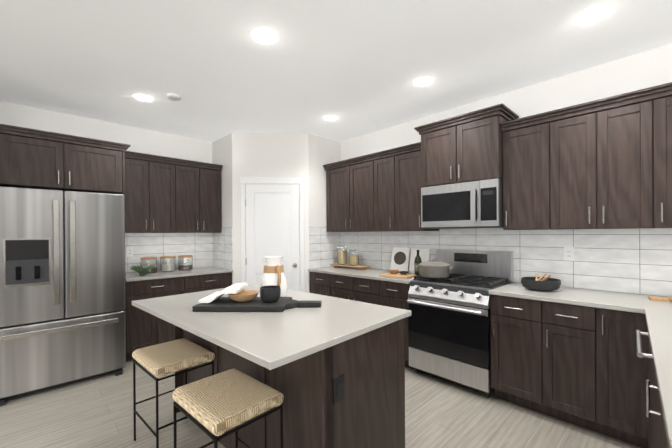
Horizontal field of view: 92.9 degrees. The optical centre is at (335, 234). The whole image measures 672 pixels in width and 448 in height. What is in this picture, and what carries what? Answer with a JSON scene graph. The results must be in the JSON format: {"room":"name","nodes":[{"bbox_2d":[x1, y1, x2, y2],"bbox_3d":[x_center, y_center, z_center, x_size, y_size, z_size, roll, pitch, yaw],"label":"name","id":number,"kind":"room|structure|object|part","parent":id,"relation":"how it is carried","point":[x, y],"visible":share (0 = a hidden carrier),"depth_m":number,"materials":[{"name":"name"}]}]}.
{"room":"kitchen","nodes":[
{"label":"kitchen","id":0,"kind":"room"},
{"bbox_2d":[0,360,640,447],"bbox_3d":[-1.088,1.452,-0.158,8.900,0.120,8.400,0,0,-44],"label":"floor","id":1,"kind":"structure","parent":0,"point":[97,412],"depth_m":2.37,"materials":[{"name":"grey wood"}]},
{"bbox_2d":[0,186,125,405],"bbox_3d":[-2.718,0.502,3.159,0.933,1.790,0.892,0,0,-44],"label":"refrigerator","id":2,"kind":"object","parent":1,"relation":"on","point":[117,372],"depth_m":2.85,"materials":[{"name":"silver metal"}]},
{"bbox_3d":[-2.613,0.239,2.708,0.290,0.405,0.026,0,0,-44],"label":"refrigerator panel","id":3,"kind":"part","parent":2,"relation":"part of","materials":[{"name":"grey plastic"}]},
{"bbox_3d":[-2.431,0.278,2.860,0.793,1.166,0.062,0,0,-44],"label":"refrigerator handle","id":4,"kind":"part","parent":2,"relation":"part of","materials":[{"name":"silver metal"}]},
{"bbox_3d":[-2.483,0.474,2.916,0.933,1.738,0.091,0,0,-44],"label":"refrigerator door","id":5,"kind":"part","parent":2,"relation":"part of","materials":[{"name":"silver metal"}]},
{"bbox_2d":[0,124,130,336],"bbox_3d":[-2.795,0.222,3.296,1.038,2.350,0.663,0,0,-44],"label":"tall cabinet","id":6,"kind":"object","parent":1,"relation":"on","point":[35,159],"visible":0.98,"depth_m":3.06,"materials":[{"name":"brown wood"}]},
{"bbox_2d":[133,359,213,447],"bbox_3d":[-1.087,1.116,2.137,0.434,0.544,0.355,0,0,42],"label":"frame","id":7,"kind":"object","parent":1,"relation":"on","point":[158,428],"visible":0.65,"depth_m":2.04,"materials":[{"name":"black metal"}]},
{"bbox_2d":[132,338,214,377],"bbox_3d":[-1.089,0.812,2.136,0.445,0.067,0.365,0,0,42],"label":"seat","id":8,"kind":"object","parent":7,"relation":"on","point":[161,360],"visible":1,"depth_m":2.06,"materials":[{"name":"wicker"}]},
{"bbox_2d":[126,272,231,360],"bbox_3d":[-2.019,0.949,4.051,1.210,0.883,0.653,0,0,-44],"label":"base cabinet","id":9,"kind":"object","parent":1,"relation":"on","point":[144,329],"visible":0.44,"depth_m":3.61,"materials":[{"name":"brown wood"}]},
{"bbox_2d":[126,266,232,281],"bbox_3d":[-2.026,0.492,4.055,1.210,0.030,0.643,0,0,-44],"label":"countertop","id":10,"kind":"structure","parent":9,"relation":"on","point":[135,276],"depth_m":3.88,"materials":[{"name":"stone"}]},
{"bbox_2d":[130,264,154,275],"bbox_3d":[-2.215,0.401,3.669,0.270,0.153,0.250,0,0,-44],"label":"air plant","id":11,"kind":"object","parent":10,"relation":"on","point":[140,270],"visible":1,"depth_m":3.64,"materials":[{"name":"green plant"}]},
{"bbox_2d":[141,259,156,273],"bbox_3d":[-2.319,0.394,3.958,0.172,0.168,0.172,0,0,-44],"label":"canister","id":12,"kind":"object","parent":10,"relation":"on","point":[145,263],"visible":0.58,"depth_m":3.89,"materials":[{"name":"clear glass"}]},
{"bbox_2d":[140,257,156,259],"bbox_3d":[-2.319,0.299,3.958,0.180,0.022,0.180,0,0,-44],"label":"lid","id":13,"kind":"object","parent":12,"relation":"on","point":[146,258],"visible":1,"depth_m":3.90,"materials":[{"name":"brown wood"}]},
{"bbox_2d":[160,258,175,271],"bbox_3d":[-2.157,0.393,4.100,0.172,0.168,0.172,0,0,-44],"label":"canister","id":14,"kind":"object","parent":10,"relation":"on","point":[167,265],"visible":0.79,"depth_m":4.03,"materials":[{"name":"clear glass"}]},
{"bbox_2d":[160,256,175,258],"bbox_3d":[-2.158,0.297,4.100,0.180,0.022,0.180,0,0,-44],"label":"lid","id":15,"kind":"object","parent":14,"relation":"on","point":[166,257],"visible":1,"depth_m":4.04,"materials":[{"name":"brown wood"}]},
{"bbox_2d":[178,257,192,270],"bbox_3d":[-2.003,0.392,4.250,0.172,0.168,0.172,0,0,-44],"label":"canister","id":16,"kind":"object","parent":10,"relation":"on","point":[184,264],"visible":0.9,"depth_m":4.18,"materials":[{"name":"clear glass"}]},
{"bbox_2d":[178,255,192,257],"bbox_3d":[-2.003,0.296,4.250,0.180,0.022,0.180,0,0,-44],"label":"lid","id":17,"kind":"object","parent":16,"relation":"on","point":[184,256],"visible":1,"depth_m":4.18,"materials":[{"name":"brown wood"}]},
{"bbox_2d":[173,401,282,447],"bbox_3d":[-0.539,1.113,1.591,0.434,0.544,0.355,0,0,42],"label":"frame","id":18,"kind":"object","parent":1,"relation":"on","point":[215,439],"visible":0.69,"depth_m":1.57,"materials":[{"name":"black metal"}]},
{"bbox_2d":[172,368,283,435],"bbox_3d":[-0.540,0.809,1.591,0.445,0.067,0.365,0,0,42],"label":"seat","id":19,"kind":"object","parent":18,"relation":"on","point":[219,404],"visible":1,"depth_m":1.51,"materials":[{"name":"wicker"}]},
{"bbox_2d":[174,318,404,447],"bbox_3d":[-0.422,0.943,2.192,1.622,0.883,0.692,0,0,42],"label":"kitchen island","id":20,"kind":"object","parent":1,"relation":"on","point":[368,411],"visible":0.5,"depth_m":1.65,"materials":[{"name":"brown wood"}]},
{"bbox_2d":[132,284,410,369],"bbox_3d":[-0.499,0.486,2.111,1.645,0.030,1.045,0,0,42],"label":"island countertop","id":21,"kind":"structure","parent":20,"relation":"on","point":[270,340],"depth_m":1.69,"materials":[{"name":"stone"}]},
{"bbox_2d":[192,256,321,311],"bbox_3d":[-0.535,0.319,2.081,0.682,0.302,0.680,0,0,-44],"label":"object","id":22,"kind":"object","parent":21,"relation":"on","point":[273,292],"visible":1,"depth_m":2.03,"materials":[{"name":"white ceramic"}]},
{"bbox_2d":[228,290,258,301],"bbox_3d":[-0.609,0.409,2.099,0.200,0.052,0.200,0,0,-44],"label":"bowl","id":23,"kind":"object","parent":22,"relation":"on","point":[241,295],"depth_m":2.06,"materials":[{"name":"brown wood"}]},
{"bbox_2d":[260,285,280,302],"bbox_3d":[-0.425,0.388,2.067,0.134,0.092,0.134,0,0,-44],"label":"cup","id":24,"kind":"object","parent":22,"relation":"on","point":[271,293],"depth_m":2.02,"materials":[{"name":"black ceramic"}]},
{"bbox_3d":[-0.442,0.304,2.321,0.148,0.167,0.210,0,0,-29],"label":"pitcher handle","id":25,"kind":"part","parent":22,"relation":"part of","materials":[{"name":"brown wood"}]},
{"bbox_2d":[333,374,343,404],"bbox_3d":[0.014,0.708,1.459,0.008,0.116,0.072,0,0,42],"label":"outlet","id":26,"kind":"object","parent":20,"relation":"attached to","point":[338,388],"visible":1,"depth_m":1.45,"materials":[{"name":"black plastic"}]},
{"bbox_2d":[310,271,333,296],"bbox_3d":[0.032,0.936,4.343,0.618,0.884,0.471,0,0,-44],"label":"base cabinet","id":27,"kind":"object","parent":1,"relation":"on","point":[320,283],"depth_m":4.11,"materials":[{"name":"brown wood"}]},
{"bbox_2d":[308,266,413,283],"bbox_3d":[0.399,0.477,3.943,0.643,0.030,1.564,0,0,-44],"label":"countertop","id":28,"kind":"structure","parent":27,"relation":"on","point":[370,273],"depth_m":3.85,"materials":[{"name":"stone"}]},
{"bbox_2d":[330,263,370,269],"bbox_3d":[0.188,0.440,4.331,0.180,0.045,0.580,0,0,-44],"label":"tray","id":29,"kind":"object","parent":28,"relation":"on","point":[362,267],"visible":0.96,"depth_m":4.24,"materials":[{"name":"brown wood"}]},
{"bbox_2d":[338,247,346,264],"bbox_3d":[0.086,0.299,4.435,0.128,0.235,0.128,0,0,-44],"label":"pasta jar","id":30,"kind":"object","parent":29,"relation":"on","point":[342,255],"visible":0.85,"depth_m":4.38,"materials":[{"name":"clear glass"}]},
{"bbox_2d":[349,251,358,265],"bbox_3d":[0.239,0.323,4.284,0.136,0.185,0.136,0,0,-44],"label":"pasta jar","id":31,"kind":"object","parent":29,"relation":"on","point":[353,258],"visible":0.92,"depth_m":4.22,"materials":[{"name":"clear glass"}]},
{"bbox_2d":[379,273,416,278],"bbox_3d":[0.676,0.451,3.503,0.340,0.018,0.240,0,0,42],"label":"cutting board","id":32,"kind":"object","parent":28,"relation":"on","point":[398,275],"visible":0.77,"depth_m":3.42,"materials":[{"name":"brown wood"}]},
{"bbox_2d":[389,270,398,273],"bbox_3d":[0.649,0.422,3.574,0.112,0.038,0.112,0,0,-44],"label":"bowl","id":33,"kind":"object","parent":32,"relation":"on","point":[393,271],"visible":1,"depth_m":3.54,"materials":[{"name":"brown wood"}]},
{"bbox_2d":[399,271,407,274],"bbox_3d":[0.740,0.424,3.495,0.096,0.032,0.096,0,0,-44],"label":"bowl","id":34,"kind":"object","parent":32,"relation":"on","point":[403,272],"visible":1,"depth_m":3.47,"materials":[{"name":"black ceramic"}]},
{"bbox_2d":[390,247,409,270],"bbox_3d":[0.780,0.312,3.888,0.225,0.300,0.017,0,-14,38],"label":"cookbook","id":35,"kind":"object","parent":28,"relation":"on","point":[400,260],"visible":0.96,"depth_m":3.88,"materials":[{"name":"paper"}]},
{"bbox_2d":[414,250,421,275],"bbox_3d":[0.910,0.316,3.541,0.081,0.285,0.081,0,0,-44],"label":"oil bottle","id":36,"kind":"object","parent":28,"relation":"on","point":[417,261],"visible":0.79,"depth_m":3.52,"materials":[{"name":"green glass"}]},
{"bbox_2d":[409,248,429,272],"bbox_3d":[0.971,0.314,3.724,0.014,0.290,0.250,14,-9,-40],"label":"cookbook","id":37,"kind":"object","parent":28,"relation":"on","point":[424,254],"visible":0.65,"depth_m":3.75,"materials":[{"name":"paper"}]},
{"bbox_2d":[334,275,385,305],"bbox_3d":[0.424,0.935,3.938,0.618,0.884,0.904,0,0,-44],"label":"base cabinet","id":38,"kind":"object","parent":1,"relation":"on","point":[384,293],"depth_m":3.64,"materials":[{"name":"brown wood"}]},
{"bbox_2d":[386,281,414,368],"bbox_3d":[0.802,0.933,3.547,0.618,0.884,0.433,0,0,-44],"label":"base cabinet","id":39,"kind":"object","parent":1,"relation":"on","point":[396,293],"depth_m":3.26,"materials":[{"name":"brown wood"}]},
{"bbox_2d":[407,249,513,397],"bbox_3d":[1.172,0.770,3.091,0.700,1.205,0.792,0,0,-44],"label":"range","id":40,"kind":"object","parent":1,"relation":"on","point":[449,328],"depth_m":2.92,"materials":[{"name":"silver metal"}]},
{"bbox_3d":[0.967,0.326,3.144,0.352,0.181,0.300,0,0,26],"label":"dutch oven","id":41,"kind":"part","parent":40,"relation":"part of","materials":[{"name":"white ceramic"}]},
{"bbox_2d":[490,294,648,447],"bbox_3d":[1.800,0.928,2.490,0.653,0.883,0.934,0,0,-44],"label":"base cabinet","id":42,"kind":"object","parent":1,"relation":"on","point":[586,367],"visible":0.96,"depth_m":2.23,"materials":[{"name":"brown wood"}]},
{"bbox_2d":[489,282,660,311],"bbox_3d":[1.809,0.471,2.484,0.646,0.030,0.960,0,0,-44],"label":"countertop","id":43,"kind":"structure","parent":42,"relation":"on","point":[613,300],"depth_m":2.34,"materials":[{"name":"stone"}]},
{"bbox_2d":[521,273,560,290],"bbox_3d":[1.680,0.388,2.624,0.280,0.136,0.280,0,0,-44],"label":"bowl","id":44,"kind":"object","parent":43,"relation":"on","point":[548,284],"depth_m":2.54,"materials":[{"name":"black ceramic"}]},
{"bbox_3d":[1.689,0.380,2.622,0.120,0.120,0.147,0,0,-44],"label":"utensil bowl handle","id":45,"kind":"part","parent":44,"relation":"part of","materials":[{"name":"beige wood"}]},
{"bbox_2d":[648,296,671,301],"bbox_3d":[2.346,0.442,2.115,0.395,0.020,0.310,0,0,31],"label":"round board","id":46,"kind":"object","parent":43,"relation":"on","point":[667,298],"visible":1,"depth_m":2.18,"materials":[{"name":"brown wood"}]},
{"bbox_2d":[648,336,661,419],"bbox_3d":[1.836,0.930,1.394,0.837,0.884,0.700,0,0,-44],"label":"base cabinet","id":47,"kind":"object","parent":1,"relation":"on","point":[655,402],"depth_m":1.52,"materials":[{"name":"brown wood"}]},
{"bbox_2d":[633,296,671,447],"bbox_3d":[1.144,0.478,0.726,4.048,0.030,0.760,0,0,-44],"label":"countertop","id":48,"kind":"structure","parent":47,"relation":"on","point":[658,315],"depth_m":1.29,"materials":[{"name":"stone"}]},
{"bbox_2d":[648,408,667,447],"bbox_3d":[1.260,1.057,0.803,0.815,0.640,0.652,0,0,-44],"label":"base cabinet","id":49,"kind":"object","parent":1,"relation":"on","point":[657,436],"depth_m":1.25,"materials":[{"name":"brown wood"}]},
{"bbox_2d":[0,44,671,295],"bbox_3d":[-1.097,0.022,-0.161,8.900,2.740,8.400,0,0,-44],"label":"wall","id":50,"kind":"structure","parent":0,"point":[306,156],"depth_m":4.17,"materials":[{"name":"paint"}]},
{"bbox_2d":[125,233,212,272],"bbox_3d":[-2.248,0.195,4.286,1.210,0.564,0.008,0,0,-44],"label":"tile backsplash","id":51,"kind":"structure","parent":50,"relation":"attached to","point":[198,245],"depth_m":4.29,"materials":[{"name":"white tile"}]},
{"bbox_2d":[127,247,132,256],"bbox_3d":[-2.562,0.219,3.970,0.072,0.116,0.008,0,0,-44],"label":"outlet","id":52,"kind":"object","parent":51,"relation":"attached to","point":[129,251],"visible":1,"depth_m":3.96,"materials":[{"name":"white plastic"}]},
{"bbox_2d":[125,151,222,232],"bbox_3d":[-2.130,-0.486,4.149,1.200,0.935,0.368,0,0,-44],"label":"upper cabinet","id":53,"kind":"object","parent":50,"relation":"attached to","point":[163,194],"visible":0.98,"depth_m":4.01,"materials":[{"name":"brown wood"}]},
{"bbox_2d":[213,227,232,269],"bbox_3d":[-1.588,0.191,4.467,0.008,0.564,0.606,0,0,-44],"label":"tile backsplash","id":54,"kind":"structure","parent":50,"relation":"attached to","point":[223,241],"depth_m":4.44,"materials":[{"name":"white tile"}]},
{"bbox_2d":[245,184,299,290],"bbox_3d":[-0.844,0.352,4.256,0.714,2.038,0.045,0,0,-3],"label":"pantry door","id":55,"kind":"structure","parent":50,"relation":"in","point":[272,219],"depth_m":4.27,"materials":[{"name":"white paint"}]},
{"bbox_2d":[240,177,304,291],"bbox_3d":[-0.842,0.314,4.268,0.860,2.139,0.021,0,0,-3],"label":"door frame","id":56,"kind":"structure","parent":50,"relation":"attached to","point":[257,180],"depth_m":4.25,"materials":[{"name":"white paint"}]},
{"bbox_2d":[309,227,340,268],"bbox_3d":[-0.144,0.182,4.513,0.609,0.564,0.008,0,0,-44],"label":"tile backsplash","id":57,"kind":"structure","parent":50,"relation":"attached to","point":[323,249],"depth_m":4.47,"materials":[{"name":"white tile"}]},
{"bbox_2d":[323,142,438,231],"bbox_3d":[0.490,-0.502,4.037,0.368,0.935,1.558,0,0,-44],"label":"upper cabinet","id":58,"kind":"object","parent":50,"relation":"attached to","point":[377,191],"visible":0.98,"depth_m":3.83,"materials":[{"name":"brown wood"}]},
{"bbox_2d":[414,103,518,186],"bbox_3d":[1.275,-0.803,3.174,0.438,0.620,0.862,0,0,-44],"label":"upper cabinet","id":59,"kind":"object","parent":50,"relation":"attached to","point":[466,147],"visible":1,"depth_m":3.00,"materials":[{"name":"brown wood"}]},
{"bbox_2d":[421,178,502,228],"bbox_3d":[1.279,-0.273,3.176,0.434,0.426,0.758,0,0,-44],"label":"microwave","id":60,"kind":"object","parent":59,"relation":"attached to","point":[475,204],"visible":1,"depth_m":3.00,"materials":[{"name":"silver metal"}]},
{"bbox_2d":[341,228,671,295],"bbox_3d":[1.572,0.173,3.188,0.008,0.564,4.299,0,0,-44],"label":"tile backsplash","id":61,"kind":"structure","parent":50,"relation":"attached to","point":[638,261],"depth_m":2.75,"materials":[{"name":"white tile"}]},
{"bbox_2d":[564,247,573,260],"bbox_3d":[1.997,0.168,2.737,0.008,0.116,0.072,0,0,-44],"label":"outlet","id":62,"kind":"object","parent":61,"relation":"attached to","point":[568,253],"visible":1,"depth_m":2.73,"materials":[{"name":"white plastic"}]},
{"bbox_2d":[500,82,671,229],"bbox_3d":[2.136,-0.509,2.337,0.368,0.935,1.627,0,0,-44],"label":"upper cabinet","id":63,"kind":"object","parent":50,"relation":"attached to","point":[604,163],"visible":0.98,"depth_m":2.37,"materials":[{"name":"brown wood"}]},
{"bbox_2d":[0,0,671,141],"bbox_3d":[-1.106,-1.408,-0.163,8.900,0.120,8.400,0,0,-44],"label":"ceiling","id":64,"kind":"structure","parent":0,"point":[357,68],"depth_m":2.43,"materials":[{"name":"paint"}]},
{"bbox_2d":[133,94,154,101],"bbox_3d":[-1.900,-1.345,3.160,0.184,0.006,0.184,0,0,-44],"label":"recessed light","id":65,"kind":"object","parent":64,"relation":"in","point":[143,97],"visible":1,"depth_m":3.15,"materials":[{"name":"white plastic"}]},
{"bbox_2d":[167,93,180,100],"bbox_3d":[-1.579,-1.334,3.116,0.128,0.032,0.128,0,0,-44],"label":"smoke detector","id":66,"kind":"object","parent":64,"relation":"attached to","point":[173,96],"visible":1,"depth_m":3.08,"materials":[{"name":"white plastic"}]},
{"bbox_2d":[251,28,278,44],"bbox_3d":[-0.487,-1.352,2.189,0.184,0.006,0.184,0,0,-44],"label":"recessed light","id":67,"kind":"object","parent":64,"relation":"in","point":[265,36],"visible":1,"depth_m":2.18,"materials":[{"name":"white plastic"}]},
{"bbox_2d":[323,115,337,120],"bbox_3d":[-0.063,-1.357,3.741,0.184,0.006,0.184,0,0,-44],"label":"recessed light","id":68,"kind":"object","parent":64,"relation":"in","point":[330,118],"visible":1,"depth_m":3.74,"materials":[{"name":"white plastic"}]},
{"bbox_2d":[413,77,433,86],"bbox_3d":[0.782,-1.361,2.862,0.184,0.006,0.184,0,0,-44],"label":"recessed light","id":69,"kind":"object","parent":64,"relation":"in","point":[422,81],"visible":1,"depth_m":2.84,"materials":[{"name":"white plastic"}]},
{"bbox_2d":[574,5,610,25],"bbox_3d":[1.603,-1.365,2.000,0.184,0.006,0.184,0,0,-44],"label":"recessed light","id":70,"kind":"object","parent":64,"relation":"in","point":[592,15],"visible":1,"depth_m":1.99,"materials":[{"name":"white plastic"}]}
]}

